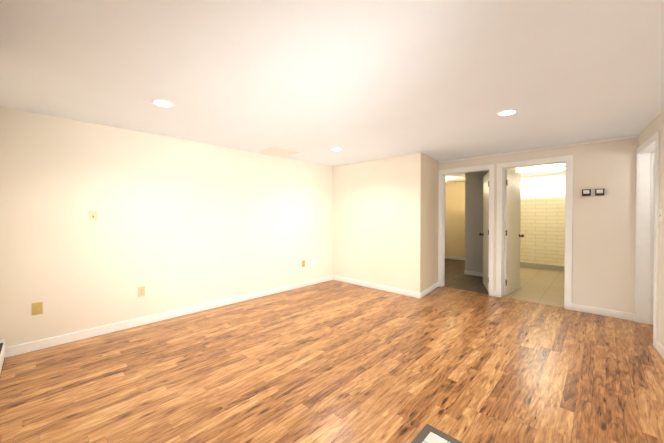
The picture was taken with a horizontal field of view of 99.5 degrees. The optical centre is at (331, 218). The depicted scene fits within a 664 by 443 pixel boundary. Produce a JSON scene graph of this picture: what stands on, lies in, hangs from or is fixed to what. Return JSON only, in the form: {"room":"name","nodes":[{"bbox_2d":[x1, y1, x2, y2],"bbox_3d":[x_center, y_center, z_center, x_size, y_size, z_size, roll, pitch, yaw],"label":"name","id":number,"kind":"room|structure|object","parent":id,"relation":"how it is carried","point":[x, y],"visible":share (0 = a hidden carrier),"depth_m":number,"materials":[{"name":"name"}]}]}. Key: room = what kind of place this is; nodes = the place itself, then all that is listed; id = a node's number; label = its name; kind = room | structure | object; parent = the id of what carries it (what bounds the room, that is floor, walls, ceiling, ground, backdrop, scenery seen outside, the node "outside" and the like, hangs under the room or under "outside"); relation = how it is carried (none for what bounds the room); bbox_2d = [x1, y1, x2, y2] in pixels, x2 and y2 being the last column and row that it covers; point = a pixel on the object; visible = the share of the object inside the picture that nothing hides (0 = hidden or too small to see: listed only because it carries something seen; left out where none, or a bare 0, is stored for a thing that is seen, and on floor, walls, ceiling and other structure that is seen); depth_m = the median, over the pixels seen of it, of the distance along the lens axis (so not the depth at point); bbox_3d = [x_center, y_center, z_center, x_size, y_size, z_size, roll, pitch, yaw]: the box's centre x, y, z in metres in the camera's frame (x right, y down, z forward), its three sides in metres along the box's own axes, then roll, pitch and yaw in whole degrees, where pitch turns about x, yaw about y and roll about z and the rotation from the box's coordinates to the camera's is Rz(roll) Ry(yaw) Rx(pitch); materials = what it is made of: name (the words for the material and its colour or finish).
{"room":"empty living room","nodes":[
{"label":"empty living room","id":0,"kind":"room"},
{"bbox_2d":[0,106,332,347],"bbox_3d":[-0.017,0.090,5.752,0.150,2.280,9.150,1,1,44],"label":"wall","id":1,"kind":"structure","parent":0,"point":[180,223],"depth_m":3.28,"materials":[{"name":"paint"}]},
{"bbox_2d":[32,302,42,314],"bbox_3d":[-2.836,0.865,2.707,0.016,0.116,0.072,1,1,44],"label":"outlet","id":2,"kind":"object","parent":1,"relation":"attached to","point":[37,308],"visible":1,"depth_m":2.71,"materials":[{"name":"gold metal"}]},
{"bbox_2d":[89,211,97,221],"bbox_3d":[-2.545,-0.029,2.999,0.016,0.116,0.072,1,1,44],"label":"light switch","id":3,"kind":"object","parent":1,"relation":"attached to","point":[93,216],"visible":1,"depth_m":3.00,"materials":[{"name":"beige plastic"}]},
{"bbox_2d":[138,286,144,296],"bbox_3d":[-2.250,0.858,3.322,0.007,0.116,0.072,1,1,44],"label":"outlet","id":4,"kind":"object","parent":1,"relation":"attached to","point":[141,291],"visible":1,"depth_m":3.32,"materials":[{"name":"beige plastic"}]},
{"bbox_2d":[5,275,332,357],"bbox_3d":[-1.500,1.203,4.104,0.013,0.092,4.400,1,1,44],"label":"baseboard","id":5,"kind":"structure","parent":1,"relation":"attached to","point":[10,351],"depth_m":3.30,"materials":[{"name":"white wood"}]},
{"bbox_2d":[0,258,663,442],"bbox_3d":[2.038,1.302,3.791,5.850,0.100,9.150,1,1,44],"label":"floor","id":6,"kind":"structure","parent":0,"point":[332,361],"depth_m":2.28,"materials":[{"name":"laminate"}]},
{"bbox_2d":[0,339,5,376],"bbox_3d":[-2.428,1.181,1.993,1.500,0.184,0.067,1,1,44],"label":"heater","id":7,"kind":"object","parent":6,"relation":"on","point":[2,351],"visible":1,"depth_m":2.41,"materials":[{"name":"metal"}]},
{"bbox_2d":[411,426,432,442],"bbox_3d":[-0.086,1.278,1.005,0.048,0.013,1.890,1,1,44],"label":"trim","id":8,"kind":"structure","parent":6,"relation":"on","point":[424,432],"depth_m":1.64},
{"bbox_2d":[422,432,449,442],"bbox_3d":[0.780,1.289,0.176,2.355,0.010,1.895,1,1,44],"label":"tile floor","id":9,"kind":"structure","parent":6,"relation":"on","point":[431,437],"depth_m":1.62,"materials":[{"name":"white tile"}]},
{"bbox_2d":[425,424,461,442],"bbox_3d":[1.436,1.279,0.891,2.400,0.013,0.045,1,1,44],"label":"trim","id":10,"kind":"structure","parent":6,"relation":"on","point":[443,435],"depth_m":1.64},
{"bbox_2d":[0,0,663,182],"bbox_3d":[2.038,-1.087,3.763,5.850,0.120,9.150,1,1,44],"label":"ceiling","id":11,"kind":"structure","parent":0,"point":[316,81],"depth_m":1.92,"materials":[{"name":"paint"}]},
{"bbox_2d":[151,99,174,107],"bbox_3d":[-1.479,-1.008,2.463,0.176,0.008,0.176,1,1,44],"label":"recessed light","id":12,"kind":"object","parent":11,"relation":"in","point":[162,103],"visible":0.96,"depth_m":2.46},
{"bbox_2d":[259,146,299,155],"bbox_3d":[-0.795,-1.031,4.316,0.420,0.006,0.480,1,1,44],"label":"ceiling access panel","id":13,"kind":"object","parent":11,"relation":"attached to","point":[275,150],"visible":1,"depth_m":4.30,"materials":[{"name":"paint"}]},
{"bbox_2d":[330,148,341,150],"bbox_3d":[0.064,-1.027,4.170,0.176,0.008,0.176,1,1,44],"label":"recessed light","id":14,"kind":"object","parent":11,"relation":"in","point":[336,149],"visible":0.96,"depth_m":4.17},
{"bbox_2d":[497,109,517,115],"bbox_3d":[1.671,-1.010,2.682,0.176,0.008,0.176,1,1,44],"label":"recessed light","id":15,"kind":"object","parent":11,"relation":"in","point":[507,112],"visible":0.96,"depth_m":2.67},
{"bbox_2d":[548,166,565,171],"bbox_3d":[4.615,-1.030,5.760,0.300,0.118,0.300,1,1,44],"label":"ceiling light","id":16,"kind":"object","parent":11,"relation":"attached to","point":[558,168],"visible":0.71,"depth_m":5.68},
{"bbox_2d":[333,152,438,292],"bbox_3d":[1.068,0.094,5.416,1.880,2.280,1.070,1,1,44],"label":"wall","id":17,"kind":"structure","parent":0,"point":[385,221],"depth_m":4.86,"materials":[{"name":"paint"}]},
{"bbox_2d":[333,275,419,298],"bbox_3d":[0.699,1.192,5.032,1.871,0.092,0.013,1,1,44],"label":"baseboard","id":18,"kind":"structure","parent":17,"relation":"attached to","point":[383,288],"depth_m":4.90,"materials":[{"name":"white wood"}]},
{"bbox_2d":[420,282,438,298],"bbox_3d":[1.663,1.195,4.766,0.013,0.092,0.970,0,1,37],"label":"baseboard","id":19,"kind":"structure","parent":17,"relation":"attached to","point":[429,290],"depth_m":4.72,"materials":[{"name":"white wood"}]},
{"bbox_2d":[445,182,464,256],"bbox_3d":[3.729,0.060,8.358,1.940,2.280,0.200,1,1,44],"label":"wall","id":20,"kind":"structure","parent":0,"point":[454,218],"depth_m":8.31,"materials":[{"name":"paint"}]},
{"bbox_2d":[445,255,464,259],"bbox_3d":[3.680,1.155,8.268,1.710,0.092,0.017,1,1,44],"label":"baseboard","id":21,"kind":"structure","parent":20,"relation":"attached to","point":[447,257],"depth_m":8.30,"materials":[{"name":"white wood"}]},
{"bbox_2d":[465,170,488,271],"bbox_3d":[3.268,0.087,5.958,0.820,2.280,0.100,1,1,44],"label":"wall","id":22,"kind":"structure","parent":0,"point":[473,220],"depth_m":6.08,"materials":[{"name":"paint"}]},
{"bbox_2d":[465,270,482,276],"bbox_3d":[3.240,1.182,5.920,0.790,0.092,0.013,1,1,44],"label":"baseboard","id":23,"kind":"structure","parent":22,"relation":"attached to","point":[473,273],"depth_m":6.07,"materials":[{"name":"white wood"}]},
{"bbox_2d":[503,266,564,306],"bbox_3d":[4.664,1.287,5.123,3.910,0.100,3.590,1,1,44],"label":"floor","id":24,"kind":"structure","parent":0,"point":[542,286],"depth_m":5.07,"materials":[{"name":"beige tile"}]},
{"bbox_2d":[439,137,637,312],"bbox_3d":[3.409,0.112,3.825,3.940,2.280,0.120,1,1,44],"label":"wall","id":25,"kind":"structure","parent":0,"point":[603,251],"depth_m":3.66,"materials":[{"name":"paint"}]},
{"bbox_2d":[438,164,494,295],"bbox_3d":[2.315,0.179,4.878,0.919,2.122,0.152,1,1,44],"label":"trim","id":26,"kind":"structure","parent":25,"relation":"attached to","point":[441,228],"depth_m":4.91,"materials":[{"name":"white wood"}]},
{"bbox_2d":[479,172,488,292],"bbox_3d":[2.759,0.215,5.014,0.176,2.023,0.776,0,1,22],"label":"door","id":27,"kind":"structure","parent":25,"relation":"in","point":[485,234],"depth_m":4.95,"materials":[{"name":"paint"}]},
{"bbox_2d":[504,169,523,295],"bbox_3d":[3.061,0.218,4.769,0.776,2.023,0.176,-1,1,-42],"label":"door","id":28,"kind":"structure","parent":25,"relation":"in","point":[512,199],"depth_m":4.69,"materials":[{"name":"paint"}]},
{"bbox_2d":[496,155,572,309],"bbox_3d":[3.004,0.186,4.216,0.919,2.122,0.152,1,1,44],"label":"trim","id":29,"kind":"structure","parent":25,"relation":"attached to","point":[567,160],"depth_m":4.03,"materials":[{"name":"white wood"}]},
{"bbox_2d":[438,135,638,162],"bbox_3d":[2.840,-1.018,4.266,2.490,0.030,0.014,1,1,44],"label":"crown molding","id":30,"kind":"structure","parent":25,"relation":"attached to","point":[595,141],"depth_m":4.02,"materials":[{"name":"beige paint"}]},
{"bbox_2d":[494,291,633,320],"bbox_3d":[3.162,1.204,3.983,1.558,0.092,0.013,1,1,44],"label":"baseboard","id":31,"kind":"structure","parent":25,"relation":"attached to","point":[605,312],"depth_m":3.64,"materials":[{"name":"white wood"}]},
{"bbox_2d":[582,189,590,195],"bbox_3d":[3.385,-0.347,3.745,0.088,0.088,0.020,1,1,44],"label":"thermostat","id":32,"kind":"object","parent":25,"relation":"attached to","point":[586,192],"visible":1,"depth_m":3.74,"materials":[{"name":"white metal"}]},
{"bbox_2d":[595,189,604,195],"bbox_3d":[3.479,-0.346,3.655,0.088,0.088,0.020,1,1,44],"label":"thermostat","id":33,"kind":"object","parent":25,"relation":"attached to","point":[599,192],"visible":1,"depth_m":3.65,"materials":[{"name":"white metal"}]},
{"bbox_2d":[520,173,564,265],"bbox_3d":[5.838,0.083,6.331,3.910,2.280,0.200,1,1,44],"label":"brick wall","id":34,"kind":"structure","parent":0,"point":[542,228],"depth_m":6.86,"materials":[{"name":"beige brick"}]},
{"bbox_2d":[520,262,564,270],"bbox_3d":[5.330,1.164,6.680,2.610,0.110,0.020,1,1,44],"label":"baseboard","id":35,"kind":"structure","parent":34,"relation":"attached to","point":[544,266],"depth_m":6.85,"materials":[{"name":"beige tile"}]},
{"bbox_2d":[521,174,564,199],"bbox_3d":[5.305,-0.758,6.632,2.570,0.555,0.033,1,1,44],"label":"window","id":36,"kind":"structure","parent":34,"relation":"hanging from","point":[547,187],"depth_m":6.82,"materials":[{"name":"white glass"}]},
{"bbox_2d":[638,110,663,346],"bbox_3d":[1.553,0.149,0.567,0.150,2.280,7.600,1,1,38],"label":"wall","id":37,"kind":"structure","parent":0,"point":[654,126],"depth_m":2.67,"materials":[{"name":"beige paint"}]},
{"bbox_2d":[634,131,659,347],"bbox_3d":[3.496,0.205,3.036,0.166,2.112,0.908,1,1,38],"label":"trim","id":38,"kind":"structure","parent":37,"relation":"attached to","point":[647,226],"depth_m":3.35,"materials":[{"name":"white wood"}]},
{"bbox_2d":[655,339,663,358],"bbox_3d":[1.175,1.247,0.233,0.013,0.092,6.388,1,1,38],"label":"baseboard","id":39,"kind":"structure","parent":37,"relation":"attached to","point":[659,347],"depth_m":2.63,"materials":[{"name":"white wood"}]},
{"bbox_2d":[658,209,661,220],"bbox_3d":[3.116,-0.035,2.675,0.016,0.116,0.072,1,1,38],"label":"light switch","id":40,"kind":"object","parent":37,"relation":"attached to","point":[660,214],"visible":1,"depth_m":2.67,"materials":[{"name":"white plastic"}]}
]}

